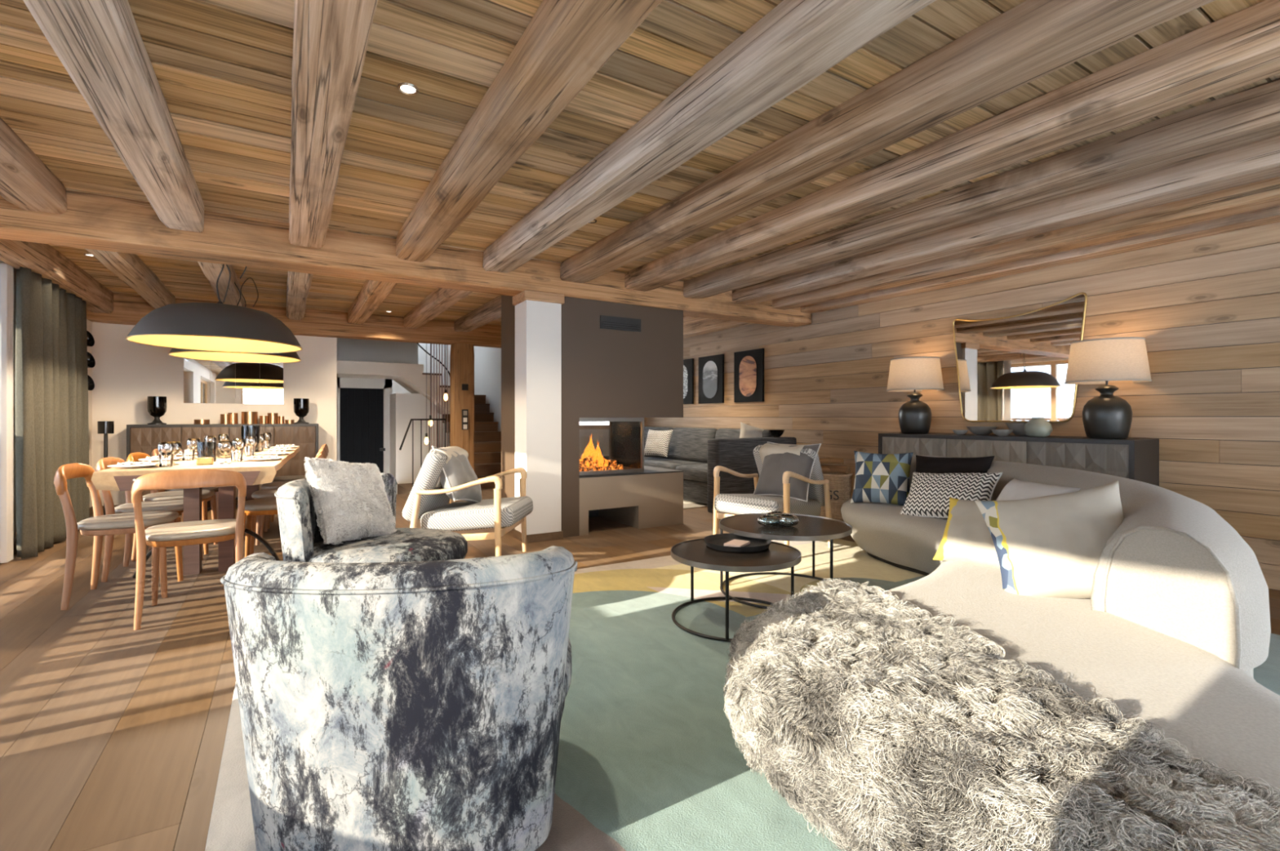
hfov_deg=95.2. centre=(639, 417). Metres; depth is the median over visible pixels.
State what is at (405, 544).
seat cushion
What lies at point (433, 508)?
cushion
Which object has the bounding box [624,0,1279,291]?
joist
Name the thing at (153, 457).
napkin
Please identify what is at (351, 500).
cushion
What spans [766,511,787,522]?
glass bowl
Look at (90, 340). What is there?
wall lamp
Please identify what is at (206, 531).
dining chair
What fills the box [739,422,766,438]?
cushion
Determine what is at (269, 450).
plate
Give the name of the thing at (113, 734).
floor
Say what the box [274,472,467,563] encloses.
tub chair
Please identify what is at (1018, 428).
stone bowl
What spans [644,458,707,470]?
seat cushion
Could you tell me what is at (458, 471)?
velvet cushion
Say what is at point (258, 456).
napkin
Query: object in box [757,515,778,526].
glass bowl
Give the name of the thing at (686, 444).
cushion
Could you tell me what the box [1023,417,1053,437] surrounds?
textured vase
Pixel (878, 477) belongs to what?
patterned cushion
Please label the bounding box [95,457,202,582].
dining chair
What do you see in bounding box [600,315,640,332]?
vent
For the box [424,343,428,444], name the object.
pendant bulb
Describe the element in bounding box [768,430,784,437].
bowl
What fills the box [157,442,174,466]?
goblet
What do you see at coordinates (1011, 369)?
wall mirror
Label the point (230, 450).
goblet
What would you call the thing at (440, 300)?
joist
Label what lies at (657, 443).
striped cushion
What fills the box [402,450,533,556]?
lounge chair
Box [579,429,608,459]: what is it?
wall
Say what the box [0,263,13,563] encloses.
sheer curtain
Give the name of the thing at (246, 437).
goblet
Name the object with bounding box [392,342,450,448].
wall
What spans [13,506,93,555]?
baseboard
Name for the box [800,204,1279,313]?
joist
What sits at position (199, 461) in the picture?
holder
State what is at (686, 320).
joist
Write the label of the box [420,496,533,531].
seat cushion
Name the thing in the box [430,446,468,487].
throw
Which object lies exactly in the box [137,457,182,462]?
plate
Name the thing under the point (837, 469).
log
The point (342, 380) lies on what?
wall
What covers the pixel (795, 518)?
glass bowl
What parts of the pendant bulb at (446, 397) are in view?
glass bulb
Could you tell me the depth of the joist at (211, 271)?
5.43 m
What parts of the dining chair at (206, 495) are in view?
leg, backrest, leg, seat, leg, seat frame, leg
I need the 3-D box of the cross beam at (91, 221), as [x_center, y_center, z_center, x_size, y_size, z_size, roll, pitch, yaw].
[-1.120,-1.248,5.218,7.240,0.294,0.321,0,0,-31]
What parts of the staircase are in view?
handrail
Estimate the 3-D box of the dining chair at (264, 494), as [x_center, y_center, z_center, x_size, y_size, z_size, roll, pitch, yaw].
[-2.979,0.691,4.975,0.546,0.822,0.494,0,0,-27]
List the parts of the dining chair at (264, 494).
leg, leg, seat, backrest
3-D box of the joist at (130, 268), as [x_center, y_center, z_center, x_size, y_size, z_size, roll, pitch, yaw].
[-4.616,-1.315,5.314,0.218,0.160,3.520,0,0,-31]
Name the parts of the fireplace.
firebox frame, glass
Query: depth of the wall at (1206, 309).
4.37 m
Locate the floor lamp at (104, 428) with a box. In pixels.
[97,421,114,515]
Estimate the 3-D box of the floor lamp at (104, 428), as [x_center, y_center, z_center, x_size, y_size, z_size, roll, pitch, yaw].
[-5.811,0.570,6.354,0.240,1.060,0.240,0,0,-31]
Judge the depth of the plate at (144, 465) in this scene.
3.66 m
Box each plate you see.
[106,463,159,468]
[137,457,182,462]
[169,453,196,456]
[243,457,284,461]
[255,452,289,456]
[264,448,296,451]
[271,445,298,448]
[462,409,468,430]
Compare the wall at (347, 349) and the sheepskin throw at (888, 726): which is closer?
the sheepskin throw at (888, 726)
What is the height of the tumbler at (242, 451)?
0.080 m
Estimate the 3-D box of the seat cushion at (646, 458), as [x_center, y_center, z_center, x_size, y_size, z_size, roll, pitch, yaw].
[-0.080,0.715,9.256,0.700,0.170,1.050,0,0,-31]
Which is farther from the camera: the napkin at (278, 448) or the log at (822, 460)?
the log at (822, 460)
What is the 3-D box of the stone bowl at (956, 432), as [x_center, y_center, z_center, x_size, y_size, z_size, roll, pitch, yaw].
[2.818,0.132,5.137,0.130,0.045,0.130,0,0,-31]
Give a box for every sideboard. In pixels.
[126,423,318,501]
[878,433,1159,486]
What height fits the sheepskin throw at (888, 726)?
0.267 m
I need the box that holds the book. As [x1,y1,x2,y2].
[724,539,750,546]
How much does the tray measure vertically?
0.032 m
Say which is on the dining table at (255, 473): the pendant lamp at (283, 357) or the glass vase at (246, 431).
the glass vase at (246, 431)
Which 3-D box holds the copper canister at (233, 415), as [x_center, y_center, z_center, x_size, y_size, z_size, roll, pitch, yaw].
[-4.950,0.011,7.101,0.100,0.135,0.100,0,0,-31]
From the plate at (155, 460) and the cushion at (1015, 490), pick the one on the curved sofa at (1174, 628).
the cushion at (1015, 490)
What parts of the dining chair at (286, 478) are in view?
leg, leg, seat, backrest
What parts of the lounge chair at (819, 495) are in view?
leg, rail, armrest, leg, leg, armrest, leg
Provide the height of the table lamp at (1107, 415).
0.718 m
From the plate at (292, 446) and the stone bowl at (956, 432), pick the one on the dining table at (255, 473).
the plate at (292, 446)
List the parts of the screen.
rod, rod, rod, rod, rod, rod, rod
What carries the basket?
on the floor
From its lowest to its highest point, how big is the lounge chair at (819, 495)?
0.857 m
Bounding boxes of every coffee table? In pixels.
[671,538,801,642]
[719,513,852,609]
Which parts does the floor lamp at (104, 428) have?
lamp shade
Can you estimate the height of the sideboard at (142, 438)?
1.020 m
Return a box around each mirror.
[183,358,283,404]
[952,292,1087,422]
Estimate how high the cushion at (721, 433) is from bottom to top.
0.497 m
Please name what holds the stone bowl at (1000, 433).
on the sideboard at (1133, 459)
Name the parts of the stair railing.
rail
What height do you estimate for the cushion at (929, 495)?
0.356 m
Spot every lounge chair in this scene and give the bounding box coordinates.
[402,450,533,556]
[713,444,831,548]
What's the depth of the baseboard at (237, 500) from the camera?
7.18 m
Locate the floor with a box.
[0,483,1279,850]
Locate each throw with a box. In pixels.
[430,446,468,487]
[721,577,1279,850]
[759,443,806,462]
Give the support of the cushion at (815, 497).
on the lounge chair at (819, 495)
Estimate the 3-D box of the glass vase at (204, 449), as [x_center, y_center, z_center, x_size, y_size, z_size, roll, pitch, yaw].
[-3.089,0.244,4.164,0.116,0.140,0.116,0,0,-31]
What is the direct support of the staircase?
attached to the wall at (347, 349)
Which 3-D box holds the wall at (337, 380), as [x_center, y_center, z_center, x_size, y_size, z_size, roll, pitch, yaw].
[-5.176,0.615,9.845,0.190,2.570,0.200,0,0,-31]
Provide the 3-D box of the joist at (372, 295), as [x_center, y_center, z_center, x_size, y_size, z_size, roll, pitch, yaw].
[-2.912,-1.316,6.353,0.228,0.158,3.520,0,0,-31]
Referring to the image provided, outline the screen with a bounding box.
[431,343,448,449]
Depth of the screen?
9.42 m
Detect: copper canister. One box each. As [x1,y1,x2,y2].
[194,419,209,424]
[220,413,231,424]
[227,413,237,424]
[241,412,257,424]
[259,416,267,424]
[267,413,277,423]
[277,416,284,423]
[284,420,293,423]
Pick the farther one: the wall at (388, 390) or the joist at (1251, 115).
the wall at (388, 390)
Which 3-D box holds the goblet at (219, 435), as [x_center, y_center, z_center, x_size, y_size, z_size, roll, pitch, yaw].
[-3.976,0.237,5.574,0.086,0.155,0.086,0,0,-31]
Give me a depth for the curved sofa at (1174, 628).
1.77 m
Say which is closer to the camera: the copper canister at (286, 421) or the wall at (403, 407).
the copper canister at (286, 421)
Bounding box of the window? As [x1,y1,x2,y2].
[579,425,608,429]
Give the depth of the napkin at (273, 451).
4.87 m
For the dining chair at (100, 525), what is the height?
0.822 m
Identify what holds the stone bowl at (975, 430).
on the sideboard at (1133, 459)
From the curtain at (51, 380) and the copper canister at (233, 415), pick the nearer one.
the curtain at (51, 380)
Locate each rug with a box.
[204,538,1279,850]
[683,499,707,509]
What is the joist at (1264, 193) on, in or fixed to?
attached to the ceiling
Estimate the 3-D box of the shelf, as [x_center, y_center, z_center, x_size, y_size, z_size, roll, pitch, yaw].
[-0.299,0.558,6.134,1.185,0.013,0.914,0,0,-31]
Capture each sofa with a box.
[603,426,796,513]
[840,454,1279,800]
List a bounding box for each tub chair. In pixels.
[220,546,577,850]
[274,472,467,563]
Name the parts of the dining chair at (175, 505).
leg, backrest, leg, seat, seat frame, leg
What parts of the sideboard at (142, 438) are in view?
door, door, door, door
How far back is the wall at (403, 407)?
9.80 m
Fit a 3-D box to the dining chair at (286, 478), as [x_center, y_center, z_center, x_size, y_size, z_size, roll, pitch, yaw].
[-3.553,0.691,6.085,0.546,0.822,0.494,0,0,-27]
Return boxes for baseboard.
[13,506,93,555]
[102,499,246,511]
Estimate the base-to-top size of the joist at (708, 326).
0.155 m
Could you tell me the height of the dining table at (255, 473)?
0.785 m
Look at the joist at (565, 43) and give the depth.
2.32 m
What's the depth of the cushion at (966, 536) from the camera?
2.78 m
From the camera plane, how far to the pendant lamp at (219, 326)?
4.04 m
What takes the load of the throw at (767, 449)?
on the lounge chair at (819, 495)
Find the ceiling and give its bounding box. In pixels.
[0,0,1279,325]
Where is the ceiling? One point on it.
(223, 68)
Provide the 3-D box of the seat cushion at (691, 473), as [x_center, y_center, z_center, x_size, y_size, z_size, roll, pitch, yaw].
[1.024,0.715,7.446,0.700,0.170,1.050,0,0,-31]
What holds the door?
in the wall at (337, 380)
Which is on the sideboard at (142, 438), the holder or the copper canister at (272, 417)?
the copper canister at (272, 417)
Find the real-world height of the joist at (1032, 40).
0.166 m
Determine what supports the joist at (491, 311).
attached to the ceiling
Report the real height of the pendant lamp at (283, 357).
0.821 m
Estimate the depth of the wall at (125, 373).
6.95 m
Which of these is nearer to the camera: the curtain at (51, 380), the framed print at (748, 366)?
the curtain at (51, 380)
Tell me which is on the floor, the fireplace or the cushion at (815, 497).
the fireplace
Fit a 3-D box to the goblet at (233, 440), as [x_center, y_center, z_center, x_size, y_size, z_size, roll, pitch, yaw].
[-2.970,0.237,4.327,0.086,0.155,0.086,0,0,-31]
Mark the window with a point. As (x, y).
(581, 427)
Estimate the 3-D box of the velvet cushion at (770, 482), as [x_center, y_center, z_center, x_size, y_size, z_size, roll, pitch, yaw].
[1.235,0.445,4.935,0.274,0.462,0.530,0,0,-43]
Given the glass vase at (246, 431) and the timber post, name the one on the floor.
the timber post
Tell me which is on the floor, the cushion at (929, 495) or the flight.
the flight
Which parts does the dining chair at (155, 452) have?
backrest, seat, leg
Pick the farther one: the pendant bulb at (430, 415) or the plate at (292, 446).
the pendant bulb at (430, 415)
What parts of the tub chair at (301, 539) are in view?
backrest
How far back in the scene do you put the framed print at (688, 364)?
9.08 m
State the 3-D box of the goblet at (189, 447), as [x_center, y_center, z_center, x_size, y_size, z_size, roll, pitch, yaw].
[-3.383,0.237,4.428,0.086,0.155,0.086,0,0,-31]
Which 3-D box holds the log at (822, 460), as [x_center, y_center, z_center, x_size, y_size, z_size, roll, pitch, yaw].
[1.946,0.456,6.160,0.380,0.068,0.100,0,0,1]
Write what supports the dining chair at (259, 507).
on the floor
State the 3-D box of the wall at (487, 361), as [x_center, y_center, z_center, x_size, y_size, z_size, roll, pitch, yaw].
[-2.635,-0.300,10.902,0.150,4.400,3.240,0,0,-31]
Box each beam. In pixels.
[0,190,811,327]
[86,293,501,347]
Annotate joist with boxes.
[0,117,66,214]
[0,238,113,313]
[22,0,204,232]
[84,248,175,309]
[197,261,244,306]
[286,271,313,319]
[288,0,377,248]
[347,280,397,324]
[395,0,662,262]
[403,288,473,328]
[453,295,501,332]
[482,0,936,272]
[560,0,1215,283]
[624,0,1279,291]
[683,78,1279,298]
[683,315,708,324]
[683,318,755,337]
[732,134,1279,305]
[772,176,1279,310]
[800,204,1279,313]
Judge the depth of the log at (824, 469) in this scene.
6.08 m
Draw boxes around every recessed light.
[83,253,93,257]
[396,82,418,95]
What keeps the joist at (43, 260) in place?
attached to the ceiling
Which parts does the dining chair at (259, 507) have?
leg, leg, seat, seat frame, backrest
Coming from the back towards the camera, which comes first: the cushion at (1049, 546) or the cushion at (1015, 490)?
the cushion at (1015, 490)
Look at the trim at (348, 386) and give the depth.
9.97 m
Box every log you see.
[818,457,844,464]
[820,465,850,474]
[821,466,835,473]
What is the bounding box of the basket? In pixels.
[818,471,853,521]
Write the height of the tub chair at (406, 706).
0.764 m
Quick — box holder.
[195,457,213,465]
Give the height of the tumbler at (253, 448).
0.080 m
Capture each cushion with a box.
[303,457,396,545]
[306,528,467,563]
[402,450,468,521]
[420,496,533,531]
[431,445,482,502]
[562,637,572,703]
[603,456,666,460]
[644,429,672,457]
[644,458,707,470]
[667,427,717,462]
[675,463,707,482]
[714,493,821,516]
[715,428,773,438]
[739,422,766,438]
[753,441,821,502]
[753,444,825,506]
[850,450,913,506]
[899,472,1003,519]
[915,455,994,473]
[933,497,999,566]
[974,480,1124,599]
[995,478,1080,500]
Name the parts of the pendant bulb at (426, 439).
glass bulb, cord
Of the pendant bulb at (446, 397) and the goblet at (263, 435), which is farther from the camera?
the pendant bulb at (446, 397)
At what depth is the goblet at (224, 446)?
4.51 m
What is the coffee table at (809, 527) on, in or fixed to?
on the rug at (649, 758)
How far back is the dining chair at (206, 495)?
4.70 m
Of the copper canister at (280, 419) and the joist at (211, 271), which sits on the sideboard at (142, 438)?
the copper canister at (280, 419)
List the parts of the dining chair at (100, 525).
leg, backrest, leg, seat frame, seat, leg, leg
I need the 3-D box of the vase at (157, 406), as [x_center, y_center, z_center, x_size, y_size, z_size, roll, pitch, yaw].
[-5.550,-0.081,6.712,0.176,0.320,0.176,0,0,-31]
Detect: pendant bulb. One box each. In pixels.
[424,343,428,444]
[428,343,432,426]
[443,389,448,400]
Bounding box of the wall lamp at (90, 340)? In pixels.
[86,330,95,391]
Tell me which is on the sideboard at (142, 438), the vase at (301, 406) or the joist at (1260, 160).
the vase at (301, 406)
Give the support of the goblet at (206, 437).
on the dining table at (255, 473)
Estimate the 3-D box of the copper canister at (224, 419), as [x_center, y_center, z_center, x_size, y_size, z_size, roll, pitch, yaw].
[-4.989,0.019,7.031,0.104,0.120,0.104,0,0,-31]
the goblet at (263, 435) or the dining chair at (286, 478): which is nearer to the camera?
the goblet at (263, 435)
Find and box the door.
[339,387,385,473]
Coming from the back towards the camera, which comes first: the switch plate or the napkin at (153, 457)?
the switch plate
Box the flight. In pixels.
[442,395,501,488]
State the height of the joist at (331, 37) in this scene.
0.166 m
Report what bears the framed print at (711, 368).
attached to the wall at (1206, 309)
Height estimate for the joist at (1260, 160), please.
0.165 m
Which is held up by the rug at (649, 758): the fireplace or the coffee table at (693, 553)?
the coffee table at (693, 553)
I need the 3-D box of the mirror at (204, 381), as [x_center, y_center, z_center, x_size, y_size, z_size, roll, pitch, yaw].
[-5.073,-0.450,7.322,1.027,0.550,0.010,0,0,-31]
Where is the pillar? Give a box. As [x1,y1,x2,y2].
[512,290,564,543]
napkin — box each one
[116,461,151,466]
[145,455,175,459]
[250,454,277,458]
[261,450,286,453]
[268,447,290,449]
[275,444,294,446]
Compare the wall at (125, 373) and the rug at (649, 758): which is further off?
the wall at (125, 373)
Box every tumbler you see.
[158,453,173,467]
[182,448,195,461]
[230,449,243,462]
[244,445,254,456]
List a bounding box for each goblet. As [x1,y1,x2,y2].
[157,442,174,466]
[164,441,181,465]
[186,438,200,459]
[204,435,216,441]
[217,434,228,443]
[217,440,233,463]
[232,439,245,460]
[244,436,257,455]
[259,434,265,451]
[262,432,271,448]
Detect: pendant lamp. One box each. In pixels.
[124,264,302,353]
[168,277,301,363]
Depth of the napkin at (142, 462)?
3.67 m
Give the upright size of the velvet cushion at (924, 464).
0.392 m
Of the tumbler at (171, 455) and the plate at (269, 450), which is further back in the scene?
the plate at (269, 450)
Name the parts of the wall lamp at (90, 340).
lamp shade, lamp shade, lamp shade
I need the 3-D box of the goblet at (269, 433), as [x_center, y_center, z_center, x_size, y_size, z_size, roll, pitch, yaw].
[-3.858,0.237,6.041,0.086,0.155,0.086,0,0,-31]
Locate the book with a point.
(735, 543)
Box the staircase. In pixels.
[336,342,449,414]
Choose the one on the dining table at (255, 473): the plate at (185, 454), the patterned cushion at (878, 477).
the plate at (185, 454)
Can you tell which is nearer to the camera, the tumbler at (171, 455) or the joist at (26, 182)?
the joist at (26, 182)
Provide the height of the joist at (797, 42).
0.166 m
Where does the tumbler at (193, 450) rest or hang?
on the dining table at (255, 473)
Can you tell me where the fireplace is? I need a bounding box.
[501,295,683,537]
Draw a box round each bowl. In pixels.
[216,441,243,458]
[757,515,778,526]
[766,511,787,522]
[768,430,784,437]
[775,514,799,526]
[952,430,968,435]
[966,426,997,435]
[991,429,1013,436]
[1005,422,1029,436]
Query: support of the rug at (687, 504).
on the floor
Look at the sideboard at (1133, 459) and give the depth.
4.45 m
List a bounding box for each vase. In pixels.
[146,396,167,424]
[196,441,217,462]
[240,426,260,452]
[293,398,309,423]
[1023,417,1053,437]
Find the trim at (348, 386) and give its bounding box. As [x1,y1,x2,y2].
[337,384,386,473]
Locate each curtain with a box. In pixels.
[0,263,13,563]
[14,266,89,559]
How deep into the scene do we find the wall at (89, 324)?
4.75 m
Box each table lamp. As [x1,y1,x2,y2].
[886,356,944,434]
[1064,337,1151,439]
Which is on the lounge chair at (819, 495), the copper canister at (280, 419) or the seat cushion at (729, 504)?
the seat cushion at (729, 504)
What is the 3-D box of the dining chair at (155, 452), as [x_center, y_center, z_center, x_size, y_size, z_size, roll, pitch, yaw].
[-4.113,0.691,5.346,0.546,0.822,0.494,0,0,-27]
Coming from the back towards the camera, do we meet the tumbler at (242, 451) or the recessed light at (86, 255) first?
the recessed light at (86, 255)
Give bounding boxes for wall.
[0,260,92,542]
[92,321,336,506]
[336,337,417,364]
[336,377,339,461]
[336,377,392,387]
[384,379,392,473]
[389,393,435,494]
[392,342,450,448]
[473,346,501,431]
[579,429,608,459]
[644,222,1279,591]
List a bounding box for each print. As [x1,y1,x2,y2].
[683,358,693,404]
[698,354,724,404]
[733,348,764,402]
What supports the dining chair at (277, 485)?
on the floor
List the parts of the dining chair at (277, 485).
leg, leg, seat, backrest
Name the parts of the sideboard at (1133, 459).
door, door, door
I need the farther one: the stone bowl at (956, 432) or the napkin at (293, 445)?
the napkin at (293, 445)
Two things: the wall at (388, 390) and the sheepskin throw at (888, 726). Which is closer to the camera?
the sheepskin throw at (888, 726)
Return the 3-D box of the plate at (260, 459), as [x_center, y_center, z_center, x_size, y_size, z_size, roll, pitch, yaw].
[-2.764,0.306,4.298,0.256,0.016,0.256,0,0,-31]
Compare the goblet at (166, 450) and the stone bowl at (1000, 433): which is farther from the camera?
the stone bowl at (1000, 433)
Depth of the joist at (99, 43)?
2.25 m
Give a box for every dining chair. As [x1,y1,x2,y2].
[53,463,183,610]
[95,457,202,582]
[125,452,217,561]
[131,469,246,630]
[150,448,218,519]
[243,453,324,557]
[249,449,326,555]
[260,446,328,537]
[267,444,328,528]
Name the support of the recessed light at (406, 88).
in the ceiling
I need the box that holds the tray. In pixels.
[703,533,771,552]
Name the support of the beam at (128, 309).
attached to the ceiling
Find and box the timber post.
[449,343,474,471]
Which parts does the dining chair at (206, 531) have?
leg, leg, backrest, seat, seat frame, leg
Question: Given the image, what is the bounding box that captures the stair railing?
[399,418,445,487]
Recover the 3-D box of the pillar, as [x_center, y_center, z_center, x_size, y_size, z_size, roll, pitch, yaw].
[-0.927,-0.006,5.325,0.380,2.212,0.330,0,0,-31]
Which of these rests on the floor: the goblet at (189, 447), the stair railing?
the stair railing
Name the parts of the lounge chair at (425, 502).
leg, armrest, rail, leg, armrest, rail, leg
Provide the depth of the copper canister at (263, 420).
7.20 m
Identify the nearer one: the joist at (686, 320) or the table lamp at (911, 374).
the table lamp at (911, 374)
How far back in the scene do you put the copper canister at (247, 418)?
7.10 m
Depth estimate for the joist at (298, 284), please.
5.88 m
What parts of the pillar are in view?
skirting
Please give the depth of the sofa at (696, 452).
7.22 m
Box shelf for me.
[579,466,683,478]
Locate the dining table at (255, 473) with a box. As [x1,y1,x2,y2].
[91,447,300,578]

